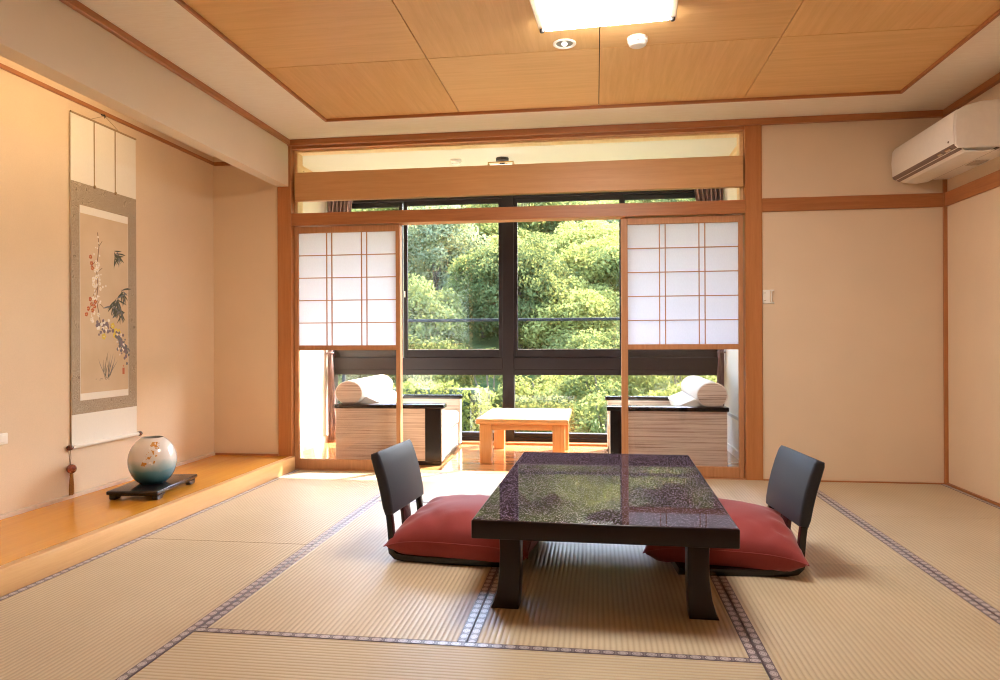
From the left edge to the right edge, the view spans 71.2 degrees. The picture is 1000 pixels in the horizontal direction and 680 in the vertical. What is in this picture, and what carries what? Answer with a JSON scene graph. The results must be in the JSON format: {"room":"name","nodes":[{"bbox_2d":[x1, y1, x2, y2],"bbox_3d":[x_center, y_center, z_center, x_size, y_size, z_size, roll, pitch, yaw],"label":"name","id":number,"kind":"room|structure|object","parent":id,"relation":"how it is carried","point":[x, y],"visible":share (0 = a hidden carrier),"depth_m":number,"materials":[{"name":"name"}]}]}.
{"room":"traditional dwelling","nodes":[
{"label":"traditional dwelling","id":0,"kind":"room"},
{"bbox_2d":[0,56,213,514],"bbox_3d":[-2.671,-0.287,2.555,0.135,2.650,5.750,0,0,8],"label":"wall","id":1,"kind":"structure","parent":0,"point":[175,244],"depth_m":3.88,"materials":[{"name":"paint"}]},
{"bbox_2d":[0,433,7,444],"bbox_3d":[-2.471,0.491,3.431,0.014,0.056,0.124,0,0,8],"label":"wall outlet","id":2,"kind":"object","parent":1,"relation":"attached to","point":[3,436],"visible":1,"depth_m":3.46,"materials":[{"name":"white plastic"}]},
{"bbox_2d":[0,435,5,442],"bbox_3d":[-2.467,0.491,3.430,0.005,0.034,0.090,0,0,8],"label":"socket","id":3,"kind":"object","parent":2,"relation":"attached to","point":[2,437],"depth_m":3.46,"materials":[{"name":"white plastic"}]},
{"bbox_2d":[66,110,142,450],"bbox_3d":[-2.361,-0.376,4.189,0.032,1.986,0.629,0,0,8],"label":"scroll","id":4,"kind":"object","parent":1,"relation":"hanging from","point":[102,157],"visible":1,"depth_m":4.16,"materials":[{"name":"white paper"}]},
{"bbox_2d":[66,451,76,495],"bbox_3d":[-2.386,0.737,3.886,0.052,0.258,0.052,0,0,8],"label":"weight","id":5,"kind":"object","parent":4,"relation":"hanging from","point":[71,468],"visible":1,"depth_m":3.88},
{"bbox_2d":[80,213,129,393],"bbox_3d":[-2.362,-0.210,4.196,0.001,1.033,0.437,0,0,8],"label":"painting","id":6,"kind":"object","parent":4,"relation":"attached to","point":[104,239],"depth_m":4.18,"materials":[{"name":"beige"}]},
{"bbox_2d":[0,452,214,519],"bbox_3d":[-2.591,0.876,2.534,0.021,0.024,5.730,0,0,8],"label":"baseboard","id":7,"kind":"structure","parent":1,"relation":"attached to","point":[63,498],"depth_m":3.94,"materials":[{"name":"paint"}]},
{"bbox_2d":[0,63,232,165],"bbox_3d":[-2.348,-1.357,2.511,0.525,0.028,5.750,0,0,8],"label":"trim","id":8,"kind":"structure","parent":1,"relation":"attached to","point":[2,66],"depth_m":4.15,"materials":[{"name":"brown wood"}]},
{"bbox_2d":[0,54,213,156],"bbox_3d":[-2.349,-1.463,2.511,0.525,0.100,5.750,0,0,8],"label":"ceiling","id":9,"kind":"structure","parent":0,"point":[0,54],"depth_m":4.11,"materials":[{"name":"paint"}]},
{"bbox_2d":[0,0,287,186],"bbox_3d":[-2.043,-1.389,2.466,0.092,0.450,5.745,0,0,8],"label":"wall header","id":10,"kind":"structure","parent":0,"point":[50,38],"depth_m":3.49,"materials":[{"name":"paint"}]},
{"bbox_2d":[59,0,289,144],"bbox_3d":[-1.988,-1.496,2.446,0.028,0.038,5.720,0,0,8],"label":"trim","id":11,"kind":"structure","parent":10,"relation":"attached to","point":[75,5],"depth_m":3.74,"materials":[{"name":"brown wood"}]},
{"bbox_2d":[291,126,744,150],"bbox_3d":[0.064,-1.469,5.131,3.322,0.023,0.100,0,0,8],"label":"lintel","id":12,"kind":"object","parent":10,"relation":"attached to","point":[741,128],"visible":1,"depth_m":5.08,"materials":[{"name":"brown wood"}]},
{"bbox_2d":[294,132,742,212],"bbox_3d":[0.072,-1.221,5.178,3.318,0.519,0.095,0,0,8],"label":"trim","id":13,"kind":"structure","parent":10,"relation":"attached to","point":[298,155],"depth_m":5.16,"materials":[{"name":"brown wood"}]},
{"bbox_2d":[295,155,743,201],"bbox_3d":[0.069,-1.170,5.104,3.287,0.216,0.052,0,0,8],"label":"beam","id":14,"kind":"structure","parent":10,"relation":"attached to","point":[717,172],"depth_m":5.07,"materials":[{"name":"brown wood"}]},
{"bbox_2d":[213,157,277,453],"bbox_3d":[-1.942,-0.288,5.417,0.528,2.650,0.120,0,0,8],"label":"wall","id":15,"kind":"structure","parent":0,"point":[245,224],"depth_m":5.36,"materials":[{"name":"paint"}]},
{"bbox_2d":[215,453,277,455],"bbox_3d":[-1.939,0.878,5.347,0.513,0.018,0.018,0,0,8],"label":"baseboard","id":16,"kind":"structure","parent":15,"relation":"attached to","point":[244,454],"depth_m":5.34,"materials":[{"name":"brown wood"}]},
{"bbox_2d":[300,201,327,444],"bbox_3d":[-1.837,-0.288,6.286,0.150,2.650,1.630,0,0,8],"label":"wall","id":17,"kind":"structure","parent":0,"point":[313,363],"depth_m":6.48,"materials":[{"name":"paint"}]},
{"bbox_2d":[326,201,351,440],"bbox_3d":[-1.543,-0.252,6.777,0.305,2.453,0.098,0,0,8],"label":"curtain","id":18,"kind":"object","parent":17,"relation":"hanging from","point":[332,206],"visible":0.3,"depth_m":6.77,"materials":[{"name":"grey fabric"}]},
{"bbox_2d":[328,440,606,445],"bbox_3d":[0.180,0.973,6.584,3.755,0.020,0.110,0,0,8],"label":"window sill","id":19,"kind":"structure","parent":17,"relation":"attached to","point":[463,441],"depth_m":6.54,"materials":[{"name":"brown wood"}]},
{"bbox_2d":[301,442,738,471],"bbox_3d":[0.084,1.006,5.903,3.790,0.046,1.485,0,0,8],"label":"floor","id":20,"kind":"structure","parent":0,"point":[466,457],"depth_m":5.98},
{"bbox_2d":[333,375,463,465],"bbox_3d":[-0.833,0.656,6.045,0.893,0.662,1.072,0,0,5],"label":"armchair","id":21,"kind":"object","parent":20,"relation":"on","point":[366,412],"visible":0.95,"depth_m":5.55,"materials":[{"name":"brown wood"}]},
{"bbox_2d":[444,410,458,432],"bbox_3d":[-0.762,0.705,6.038,0.705,0.127,0.814,0,0,5],"label":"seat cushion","id":22,"kind":"object","parent":21,"relation":"on","point":[451,417],"depth_m":6.05,"materials":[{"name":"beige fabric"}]},
{"bbox_2d":[475,408,571,463],"bbox_3d":[0.230,0.802,5.926,0.736,0.360,0.900,0,0,8],"label":"side table","id":23,"kind":"object","parent":20,"relation":"on","point":[499,420],"visible":0.96,"depth_m":5.54,"materials":[{"name":"brown wood"}]},
{"bbox_2d":[605,376,728,466],"bbox_3d":[1.318,0.646,5.721,0.893,0.662,1.072,0,0,8],"label":"armchair","id":24,"kind":"object","parent":20,"relation":"on","point":[692,421],"visible":0.93,"depth_m":5.20,"materials":[{"name":"brown wood"}]},
{"bbox_2d":[78,0,999,171],"bbox_3d":[0.276,-1.591,3.033,4.935,0.146,7.500,0,0,8],"label":"ceiling","id":25,"kind":"structure","parent":0,"point":[306,69],"depth_m":3.89,"materials":[{"name":"wood"}]},
{"bbox_2d":[450,159,461,165],"bbox_3d":[-0.381,-1.528,6.010,0.100,0.042,0.100,0,0,8],"label":"smoke detector","id":26,"kind":"object","parent":25,"relation":"attached to","point":[455,162],"visible":1,"depth_m":5.98,"materials":[{"name":"white plastic"}]},
{"bbox_2d":[488,157,514,164],"bbox_3d":[0.020,-1.433,5.955,0.218,0.235,0.218,0,0,8],"label":"lamp","id":27,"kind":"object","parent":25,"relation":"attached to","point":[501,160],"visible":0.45,"depth_m":5.90,"materials":[{"name":"plastic"}]},
{"bbox_2d":[553,38,575,48],"bbox_3d":[0.334,-1.530,3.616,0.120,0.013,0.120,0,0,8],"label":"recessed light","id":28,"kind":"object","parent":25,"relation":"in","point":[565,43],"visible":1,"depth_m":3.61,"materials":[{"name":"white plastic"}]},
{"bbox_2d":[529,0,677,32],"bbox_3d":[0.433,-1.495,2.938,0.632,0.084,0.650,0,0,11],"label":"ceiling light","id":29,"kind":"object","parent":25,"relation":"attached to","point":[550,15],"visible":1,"depth_m":3.11,"materials":[{"name":"white plastic"}]},
{"bbox_2d":[627,34,647,48],"bbox_3d":[0.700,-1.516,3.555,0.104,0.043,0.104,0,0,8],"label":"smoke detector","id":30,"kind":"object","parent":25,"relation":"attached to","point":[635,41],"visible":1,"depth_m":3.52,"materials":[{"name":"white plastic"}]},
{"bbox_2d":[723,188,738,450],"bbox_3d":[2.029,-0.305,5.755,0.145,2.650,1.630,0,0,8],"label":"wall","id":31,"kind":"structure","parent":0,"point":[731,355],"depth_m":6.01,"materials":[{"name":"paint"}]},
{"bbox_2d":[300,435,738,459],"bbox_3d":[0.087,0.951,5.905,3.755,0.064,1.360,0,0,8],"label":"baseboard","id":32,"kind":"structure","parent":31,"relation":"attached to","point":[305,446],"depth_m":6.29,"materials":[{"name":"paint"}]},
{"bbox_2d":[694,188,725,405],"bbox_3d":[1.881,-0.267,6.306,0.305,2.453,0.098,0,0,8],"label":"curtain","id":33,"kind":"object","parent":31,"relation":"hanging from","point":[700,194],"visible":0.17,"depth_m":6.29,"materials":[{"name":"grey fabric"}]},
{"bbox_2d":[762,118,943,482],"bbox_3d":[2.478,-0.307,4.809,1.318,2.650,0.120,0,0,8],"label":"wall","id":34,"kind":"structure","parent":0,"point":[853,327],"depth_m":4.76,"materials":[{"name":"paint"}]},
{"bbox_2d":[303,146,736,172],"bbox_3d":[0.082,-1.531,5.947,3.755,0.040,1.440,0,0,8],"label":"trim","id":35,"kind":"structure","parent":34,"relation":"attached to","point":[734,152],"depth_m":5.78,"materials":[{"name":"brown wood"}]},
{"bbox_2d":[287,110,945,145],"bbox_3d":[0.687,-1.503,4.978,4.638,0.043,0.035,0,0,8],"label":"trim","id":36,"kind":"structure","parent":34,"relation":"attached to","point":[928,113],"depth_m":4.94,"materials":[{"name":"brown wood"}]},
{"bbox_2d":[763,290,773,303],"bbox_3d":[1.855,-0.300,4.824,0.074,0.096,0.022,0,0,8],"label":"light switch","id":37,"kind":"object","parent":34,"relation":"attached to","point":[766,293],"visible":1,"depth_m":4.83,"materials":[{"name":"white plastic"}]},
{"bbox_2d":[762,193,943,211],"bbox_3d":[2.401,-0.935,4.752,1.186,0.093,0.016,0,0,8],"label":"rail","id":38,"kind":"object","parent":34,"relation":"attached to","point":[922,200],"visible":1,"depth_m":4.74,"materials":[{"name":"brown wood"}]},
{"bbox_2d":[763,479,944,483],"bbox_3d":[2.402,0.989,4.750,1.173,0.058,0.018,0,0,8],"label":"baseboard","id":39,"kind":"structure","parent":34,"relation":"attached to","point":[763,479],"depth_m":4.73,"materials":[{"name":"brown wood"}]},
{"bbox_2d":[942,117,948,483],"bbox_3d":[2.981,-0.255,4.670,0.024,2.480,0.020,0,0,8],"label":"trim","id":40,"kind":"structure","parent":34,"relation":"attached to","point":[944,181],"depth_m":4.66,"materials":[{"name":"brown wood"}]},
{"bbox_2d":[947,83,999,502],"bbox_3d":[2.661,-0.310,1.822,0.122,2.650,5.750,0,0,8],"label":"wall","id":41,"kind":"structure","parent":0,"point":[973,222],"depth_m":4.33,"materials":[{"name":"paint"}]},
{"bbox_2d":[891,99,999,183],"bbox_3d":[2.751,-1.189,4.264,0.356,0.290,0.827,0,0,8],"label":"air conditioner","id":42,"kind":"object","parent":41,"relation":"attached to","point":[967,138],"visible":1,"depth_m":4.02,"materials":[{"name":"white plastic"}]},
{"bbox_2d":[943,72,999,115],"bbox_3d":[2.576,-1.513,1.816,0.033,0.043,5.715,0,0,8],"label":"trim","id":43,"kind":"structure","parent":41,"relation":"attached to","point":[994,80],"depth_m":4.28,"materials":[{"name":"brown wood"}]},
{"bbox_2d":[945,170,999,205],"bbox_3d":[2.588,-0.938,1.824,0.016,0.093,5.734,0,0,8],"label":"rail","id":44,"kind":"object","parent":41,"relation":"attached to","point":[988,182],"visible":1,"depth_m":4.31,"materials":[{"name":"brown wood"}]},
{"bbox_2d":[946,483,999,506],"bbox_3d":[2.597,0.984,1.821,0.017,0.062,5.732,0,0,8],"label":"baseboard","id":45,"kind":"structure","parent":41,"relation":"attached to","point":[948,484],"depth_m":4.32,"materials":[{"name":"brown wood"}]},
{"bbox_3d":[0.122,1.072,3.054,5.600,0.090,7.500,0,0,8],"label":"floor","id":46,"kind":"structure","parent":0,"visible":0},
{"bbox_2d":[0,455,294,596],"bbox_3d":[-2.270,0.933,2.492,0.665,0.106,5.735,0,0,8],"label":"ledge","id":47,"kind":"object","parent":46,"relation":"on","point":[38,544],"visible":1,"depth_m":3.52,"materials":[{"name":"brown wood"}]},
{"bbox_2d":[106,474,196,499],"bbox_3d":[-2.018,0.856,4.077,0.284,0.052,0.504,0,0,0],"label":"display stand","id":48,"kind":"object","parent":47,"relation":"on","point":[134,488],"visible":0.73,"depth_m":3.92,"materials":[{"name":"black paint"}]},
{"bbox_2d":[127,436,176,484],"bbox_3d":[-2.026,0.698,4.071,0.262,0.264,0.262,0,0,-40],"label":"vase","id":49,"kind":"object","parent":48,"relation":"on","point":[151,460],"visible":1,"depth_m":3.98,"materials":[{"name":"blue ceramic"}]},
{"bbox_2d":[0,538,312,679],"bbox_3d":[-1.474,1.007,2.497,0.913,0.052,1.839,0,0,8],"label":"mat","id":50,"kind":"object","parent":46,"relation":"on","point":[109,615],"visible":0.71,"depth_m":2.59,"materials":[{"name":"wicker"}]},
{"bbox_2d":[139,470,380,544],"bbox_3d":[-1.223,1.008,4.322,0.913,0.052,1.839,0,0,8],"label":"mat","id":51,"kind":"object","parent":46,"relation":"on","point":[296,506],"visible":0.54,"depth_m":4.01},
{"bbox_2d":[277,146,294,455],"bbox_3d":[-1.626,-0.219,5.377,0.109,2.510,0.154,0,0,8],"label":"post","id":52,"kind":"object","parent":46,"relation":"on","point":[285,195],"visible":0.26,"depth_m":5.30,"materials":[{"name":"brown wood"}]},
{"bbox_2d":[291,200,744,226],"bbox_3d":[0.067,-0.921,5.131,3.320,0.093,0.120,0,0,8],"label":"rail","id":53,"kind":"object","parent":52,"relation":"attached to","point":[719,207],"visible":0.84,"depth_m":5.07,"materials":[{"name":"brown wood"}]},
{"bbox_2d":[200,501,498,641],"bbox_3d":[-0.439,1.003,3.255,0.927,0.052,1.888,0,0,8],"label":"mat","id":54,"kind":"object","parent":46,"relation":"on","point":[346,583],"visible":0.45,"depth_m":2.69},
{"bbox_2d":[371,439,499,566],"bbox_3d":[-0.240,0.738,3.249,0.594,0.480,0.426,0,0,13],"label":"chair","id":55,"kind":"object","parent":54,"relation":"on","point":[396,467],"visible":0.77,"depth_m":3.16,"materials":[{"name":"black paint"}]},
{"bbox_2d":[383,494,538,561],"bbox_3d":[-0.115,0.851,3.288,0.656,0.201,0.628,0,0,16],"label":"floor cushion","id":56,"kind":"object","parent":55,"relation":"on","point":[441,527],"visible":0.7,"depth_m":3.06,"materials":[{"name":"red fabric"}]},
{"bbox_2d":[374,472,506,502],"bbox_3d":[0.204,1.002,4.588,1.836,0.052,0.924,0,0,8],"label":"mat","id":57,"kind":"object","parent":46,"relation":"on","point":[435,485],"visible":0.09,"depth_m":4.73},
{"bbox_2d":[128,627,769,679],"bbox_3d":[-0.180,1.001,1.799,1.836,0.052,0.920,0,0,8],"label":"mat","id":58,"kind":"object","parent":46,"relation":"on","point":[206,653],"visible":1,"depth_m":2.12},
{"bbox_2d":[295,468,745,479],"bbox_3d":[0.075,1.002,5.128,3.320,0.052,0.104,0,0,8],"label":"threshold","id":59,"kind":"object","parent":46,"relation":"on","point":[422,471],"visible":0.12,"depth_m":5.19,"materials":[{"name":"brown wood"}]},
{"bbox_2d":[294,224,402,469],"bbox_3d":[-1.155,0.058,5.312,0.832,1.845,0.066,0,0,8],"label":"screen","id":60,"kind":"object","parent":59,"relation":"on","point":[348,279],"visible":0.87,"depth_m":5.29,"materials":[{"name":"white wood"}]},
{"bbox_2d":[621,215,743,477],"bbox_3d":[1.293,0.047,4.976,0.843,1.845,0.066,0,0,8],"label":"screen","id":61,"kind":"object","parent":59,"relation":"on","point":[682,277],"visible":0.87,"depth_m":4.96,"materials":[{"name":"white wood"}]},
{"bbox_2d":[467,541,758,657],"bbox_3d":[0.472,0.999,3.130,0.908,0.052,1.888,0,0,8],"label":"mat","id":62,"kind":"object","parent":46,"relation":"on","point":[616,597],"visible":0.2,"depth_m":2.52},
{"bbox_2d":[471,452,739,620],"bbox_3d":[0.467,0.804,3.146,0.914,0.343,1.520,0,0,9],"label":"table","id":63,"kind":"object","parent":62,"relation":"on","point":[602,498],"visible":1,"depth_m":2.57,"materials":[{"name":"brown wood"}]},
{"bbox_2d":[671,445,824,576],"bbox_3d":[1.042,0.732,3.073,0.594,0.480,0.426,0,0,3],"label":"chair","id":64,"kind":"object","parent":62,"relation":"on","point":[795,476],"visible":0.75,"depth_m":2.91,"materials":[{"name":"black paint"}]},
{"bbox_2d":[643,498,809,570],"bbox_3d":[1.006,0.846,3.175,0.656,0.201,0.628,0,0,16],"label":"floor cushion","id":65,"kind":"object","parent":64,"relation":"on","point":[766,542],"visible":0.43,"depth_m":2.90,"materials":[{"name":"red fabric"}]},
{"bbox_2d":[743,125,762,479],"bbox_3d":[1.770,-0.234,4.910,0.112,2.510,0.154,0,0,8],"label":"post","id":66,"kind":"object","parent":46,"relation":"on","point":[752,135],"visible":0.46,"depth_m":4.83,"materials":[{"name":"brown wood"}]},
{"bbox_2d":[705,479,924,566],"bbox_3d":[1.497,0.996,3.950,0.895,0.052,1.834,0,0,8],"label":"mat","id":67,"kind":"object","parent":46,"relation":"on","point":[834,536],"visible":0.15,"depth_m":3.46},
{"bbox_2d":[717,563,999,679],"bbox_3d":[1.246,0.995,2.126,0.895,0.052,1.844,0,0,8],"label":"mat","id":68,"kind":"object","parent":46,"relation":"on","point":[824,621],"visible":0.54,"depth_m":2.39,"materials":[{"name":"wicker"}]},
{"bbox_2d":[817,482,999,518],"bbox_3d":[2.459,0.992,4.272,0.920,0.052,0.934,0,0,8],"label":"mat","id":69,"kind":"object","parent":46,"relation":"on","point":[872,499],"visible":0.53,"depth_m":4.21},
{"bbox_2d":[851,515,999,617],"bbox_3d":[2.271,0.992,2.903,0.920,0.052,1.824,0,0,8],"label":"mat","id":70,"kind":"object","parent":46,"relation":"on","point":[964,552],"visible":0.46,"depth_m":3.26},
{"bbox_3d":[0.189,-1.521,6.729,3.755,0.200,0.140,0,0,8],"label":"wall","id":71,"kind":"structure","parent":0,"visible":0},
{"bbox_2d":[333,196,508,440],"bbox_3d":[-0.801,-0.227,6.825,1.795,2.420,0.100,0,0,8],"label":"window","id":72,"kind":"structure","parent":71,"relation":"in","point":[415,361],"depth_m":6.75,"materials":[{"name":"brown metal"}]},
{"bbox_2d":[508,189,718,442],"bbox_3d":[1.070,-0.235,6.558,2.005,2.420,0.119,0,0,8],"label":"window","id":73,"kind":"structure","parent":71,"relation":"in","point":[520,361],"depth_m":6.57,"materials":[{"name":"brown metal"}]},
{"label":"outside","id":74,"kind":"structure","parent":0,"visible":0},
{"bbox_2d":[339,316,679,442],"bbox_3d":[7.573,-11.288,55.428,90.000,25.537,98.000,0,0,8],"label":"hillside","id":75,"kind":"structure","parent":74,"point":[493,342],"depth_m":17.39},
{"bbox_2d":[338,375,371,384],"bbox_3d":[-3.893,0.771,13.133,2.711,1.681,2.713,0,0,-39],"label":"shrub","id":76,"kind":"object","parent":75,"relation":"on","point":[348,377],"visible":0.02,"depth_m":13.00,"materials":[{"name":"green plant"}]},
{"bbox_2d":[351,208,380,211],"bbox_3d":[-5.411,-2.825,25.704,3.731,5.176,4.069,0,0,-10],"label":"broadleaf tree","id":77,"kind":"object","parent":75,"relation":"on","point":[352,210],"visible":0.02,"depth_m":24.34,"materials":[{"name":"green plant"}]},
{"bbox_2d":[360,205,451,247],"bbox_3d":[-3.100,-2.597,24.965,4.437,5.579,4.454,0,0,16],"label":"broadleaf tree","id":78,"kind":"object","parent":75,"relation":"on","point":[429,207],"visible":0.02,"depth_m":23.97,"materials":[{"name":"green plant"}]},
{"bbox_2d":[352,333,480,387],"bbox_3d":[-1.809,0.728,13.933,2.765,1.750,2.670,0,0,23],"label":"shrub","id":79,"kind":"object","parent":75,"relation":"on","point":[434,378],"visible":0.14,"depth_m":13.24,"materials":[{"name":"green plant"}]},
{"bbox_2d":[338,378,499,440],"bbox_3d":[-1.677,1.029,9.959,3.401,1.017,0.999,0,0,8],"label":"clipped hedge","id":80,"kind":"object","parent":75,"relation":"on","point":[474,406],"visible":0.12,"depth_m":9.58,"materials":[{"name":"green plant"}]},
{"bbox_2d":[419,259,441,290],"bbox_3d":[-1.950,-1.462,23.074,2.820,2.998,2.586,0,0,16],"label":"broadleaf tree","id":81,"kind":"object","parent":75,"relation":"on","point":[422,259],"visible":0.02,"depth_m":22.29,"materials":[{"name":"green plant"}]},
{"bbox_2d":[408,273,471,348],"bbox_3d":[-1.957,0.466,15.233,2.736,3.806,2.730,0,0,-18],"label":"broadleaf tree","id":82,"kind":"object","parent":75,"relation":"on","point":[420,305],"visible":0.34,"depth_m":14.52,"materials":[{"name":"green plant"}]},
{"bbox_2d":[403,205,492,300],"bbox_3d":[-2.049,-1.548,20.821,3.426,5.349,3.441,0,0,-34],"label":"broadleaf tree","id":83,"kind":"object","parent":75,"relation":"on","point":[439,257],"visible":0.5,"depth_m":19.91,"materials":[{"name":"green plant"}]},
{"bbox_2d":[428,223,531,284],"bbox_3d":[-0.710,-1.865,23.847,4.205,4.450,3.856,0,0,-20],"label":"broadleaf tree","id":84,"kind":"object","parent":75,"relation":"on","point":[488,229],"visible":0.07,"depth_m":22.52,"materials":[{"name":"green plant"}]},
{"bbox_2d":[439,280,521,337],"bbox_3d":[-0.386,-0.365,17.986,2.253,2.619,2.457,0,0,36],"label":"broadleaf tree","id":85,"kind":"object","parent":75,"relation":"on","point":[453,284],"visible":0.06,"depth_m":17.55,"materials":[{"name":"green plant"}]},
{"bbox_2d":[342,317,619,381],"bbox_3d":[0.386,0.616,7.928,5.000,1.726,0.030,0,0,8],"label":"balcony railing","id":86,"kind":"object","parent":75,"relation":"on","point":[617,318],"visible":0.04,"depth_m":7.94,"materials":[{"name":"grey metal"}]},
{"bbox_2d":[440,253,525,332],"bbox_3d":[-0.249,-0.688,18.307,2.551,3.452,2.782,0,0,-41],"label":"broadleaf tree","id":87,"kind":"object","parent":75,"relation":"on","point":[457,271],"visible":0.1,"depth_m":17.68,"materials":[{"name":"green plant"}]},
{"bbox_2d":[446,347,542,409],"bbox_3d":[-0.071,0.853,11.801,1.670,1.477,1.454,0,0,12],"label":"shrub","id":88,"kind":"object","parent":75,"relation":"on","point":[458,378],"visible":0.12,"depth_m":11.56,"materials":[{"name":"green plant"}]},
{"bbox_2d":[477,234,541,252],"bbox_3d":[0.287,-1.604,21.747,3.148,3.506,3.136,0,0,41],"label":"broadleaf tree","id":89,"kind":"object","parent":75,"relation":"on","point":[494,238],"visible":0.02,"depth_m":21.15,"materials":[{"name":"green plant"}]},
{"bbox_2d":[464,202,565,235],"bbox_3d":[0.515,-3.154,27.789,4.481,5.868,4.887,0,0,40],"label":"broadleaf tree","id":90,"kind":"object","parent":75,"relation":"on","point":[530,226],"visible":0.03,"depth_m":26.32,"materials":[{"name":"green plant"}]},
{"bbox_2d":[456,233,583,348],"bbox_3d":[0.388,-0.395,16.579,3.060,4.235,3.067,0,0,28],"label":"broadleaf tree","id":91,"kind":"object","parent":75,"relation":"on","point":[483,282],"visible":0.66,"depth_m":15.79,"materials":[{"name":"green plant"}]},
{"bbox_2d":[496,393,573,441],"bbox_3d":[0.464,1.159,9.642,1.232,0.861,1.319,0,0,8],"label":"shrub","id":92,"kind":"object","parent":75,"relation":"on","point":[518,404],"visible":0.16,"depth_m":9.58,"materials":[{"name":"green plant"}]},
{"bbox_2d":[520,229,555,249],"bbox_3d":[0.962,-1.975,23.496,2.674,3.536,2.916,0,0,25],"label":"broadleaf tree","id":93,"kind":"object","parent":75,"relation":"on","point":[544,235],"visible":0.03,"depth_m":22.83,"materials":[{"name":"green plant"}]},
{"bbox_2d":[496,375,594,414],"bbox_3d":[0.833,1.008,11.413,1.757,1.163,1.675,0,0,8],"label":"shrub","id":94,"kind":"object","parent":75,"relation":"on","point":[551,381],"visible":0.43,"depth_m":11.04,"materials":[{"name":"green plant"}]},
{"bbox_2d":[538,204,592,236],"bbox_3d":[3.206,-3.008,27.355,3.824,4.846,3.815,0,0,1],"label":"broadleaf tree","id":95,"kind":"object","parent":75,"relation":"on","point":[551,222],"visible":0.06,"depth_m":26.87,"materials":[{"name":"green plant"}]},
{"bbox_2d":[518,274,619,348],"bbox_3d":[1.617,0.141,16.206,3.027,3.404,3.039,0,0,-24],"label":"broadleaf tree","id":96,"kind":"object","parent":75,"relation":"on","point":[590,302],"visible":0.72,"depth_m":15.29,"materials":[{"name":"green plant"}]},
{"bbox_2d":[563,201,580,204],"bbox_3d":[2.285,-4.099,32.216,4.701,5.306,4.310,0,0,31],"label":"broadleaf tree","id":97,"kind":"object","parent":75,"relation":"on","point":[569,202],"visible":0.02,"depth_m":30.50,"materials":[{"name":"green plant"}]},
{"bbox_2d":[535,327,619,387],"bbox_3d":[1.958,0.666,14.609,2.600,1.843,2.570,0,0,-26],"label":"shrub","id":98,"kind":"object","parent":75,"relation":"on","point":[576,344],"visible":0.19,"depth_m":14.17,"materials":[{"name":"green plant"}]},
{"bbox_2d":[546,220,618,258],"bbox_3d":[2.654,-1.855,20.920,3.124,3.743,3.136,0,0,26],"label":"broadleaf tree","id":99,"kind":"object","parent":75,"relation":"on","point":[587,230],"visible":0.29,"depth_m":20.10,"materials":[{"name":"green plant"}]},
{"bbox_2d":[552,234,618,299],"bbox_3d":[2.528,-0.817,18.151,3.384,3.734,3.372,0,0,42],"label":"broadleaf tree","id":100,"kind":"object","parent":75,"relation":"on","point":[573,260],"visible":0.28,"depth_m":17.07,"materials":[{"name":"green plant"}]},
{"bbox_2d":[571,200,609,204],"bbox_3d":[4.066,-4.173,33.956,5.251,5.584,4.815,0,0,29],"label":"broadleaf tree","id":101,"kind":"object","parent":75,"relation":"on","point":[603,201],"visible":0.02,"depth_m":32.37,"materials":[{"name":"green plant"}]},
{"bbox_2d":[566,390,618,442],"bbox_3d":[1.419,1.143,9.402,1.361,0.887,1.176,0,0,-4],"label":"shrub","id":102,"kind":"object","parent":75,"relation":"on","point":[580,423],"visible":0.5,"depth_m":9.25,"materials":[{"name":"green plant"}]},
{"bbox_2d":[578,245,618,296],"bbox_3d":[3.196,-0.577,17.584,3.349,3.906,3.071,0,0,34],"label":"broadleaf tree","id":103,"kind":"object","parent":75,"relation":"on","point":[612,253],"visible":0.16,"depth_m":16.58,"materials":[{"name":"green plant"}]},
{"bbox_2d":[578,331,619,382],"bbox_3d":[2.548,0.926,14.671,1.922,2.274,2.097,0,0,-39],"label":"broadleaf tree","id":104,"kind":"object","parent":75,"relation":"on","point":[614,336],"visible":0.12,"depth_m":14.17,"materials":[{"name":"green plant"}]},
{"bbox_2d":[581,200,618,204],"bbox_3d":[4.180,-3.119,29.830,4.247,5.558,4.308,0,0,-2],"label":"broadleaf tree","id":105,"kind":"object","parent":75,"relation":"on","point":[611,201],"visible":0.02,"depth_m":28.97,"materials":[{"name":"green plant"}]},
{"bbox_2d":[602,219,618,226],"bbox_3d":[4.245,-2.648,24.648,2.973,4.206,2.986,0,0,35],"label":"broadleaf tree","id":106,"kind":"object","parent":75,"relation":"on","point":[612,220],"visible":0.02,"depth_m":23.75,"materials":[{"name":"green plant"}]},
{"bbox_2d":[554,375,670,425],"bbox_3d":[1.755,0.913,10.947,1.803,1.345,1.875,0,0,8],"label":"shrub","id":107,"kind":"object","parent":75,"relation":"on","point":[611,388],"visible":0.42,"depth_m":10.60,"materials":[{"name":"green plant"}]},
{"bbox_2d":[610,200,649,203],"bbox_3d":[8.039,-7.077,43.500,4.628,4.904,4.645,0,0,-19],"label":"broadleaf tree","id":108,"kind":"object","parent":75,"relation":"on","point":[630,201],"visible":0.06,"depth_m":41.64,"materials":[{"name":"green plant"}]},
{"bbox_2d":[638,380,681,395],"bbox_3d":[2.365,1.068,9.513,1.085,1.027,1.317,0,0,2],"label":"shrub","id":109,"kind":"object","parent":75,"relation":"on","point":[673,390],"visible":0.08,"depth_m":9.52,"materials":[{"name":"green plant"}]},
{"bbox_2d":[618,375,716,392],"bbox_3d":[2.908,0.801,11.345,2.078,1.559,1.967,0,0,25],"label":"shrub","id":110,"kind":"object","parent":75,"relation":"on","point":[664,378],"visible":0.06,"depth_m":10.83,"materials":[{"name":"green plant"}]},
{"bbox_2d":[651,198,694,202],"bbox_3d":[6.627,-2.827,24.790,4.316,5.389,4.326,0,0,-13],"label":"broadleaf tree","id":111,"kind":"object","parent":75,"relation":"on","point":[689,199],"visible":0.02,"depth_m":23.73,"materials":[{"name":"green plant"}]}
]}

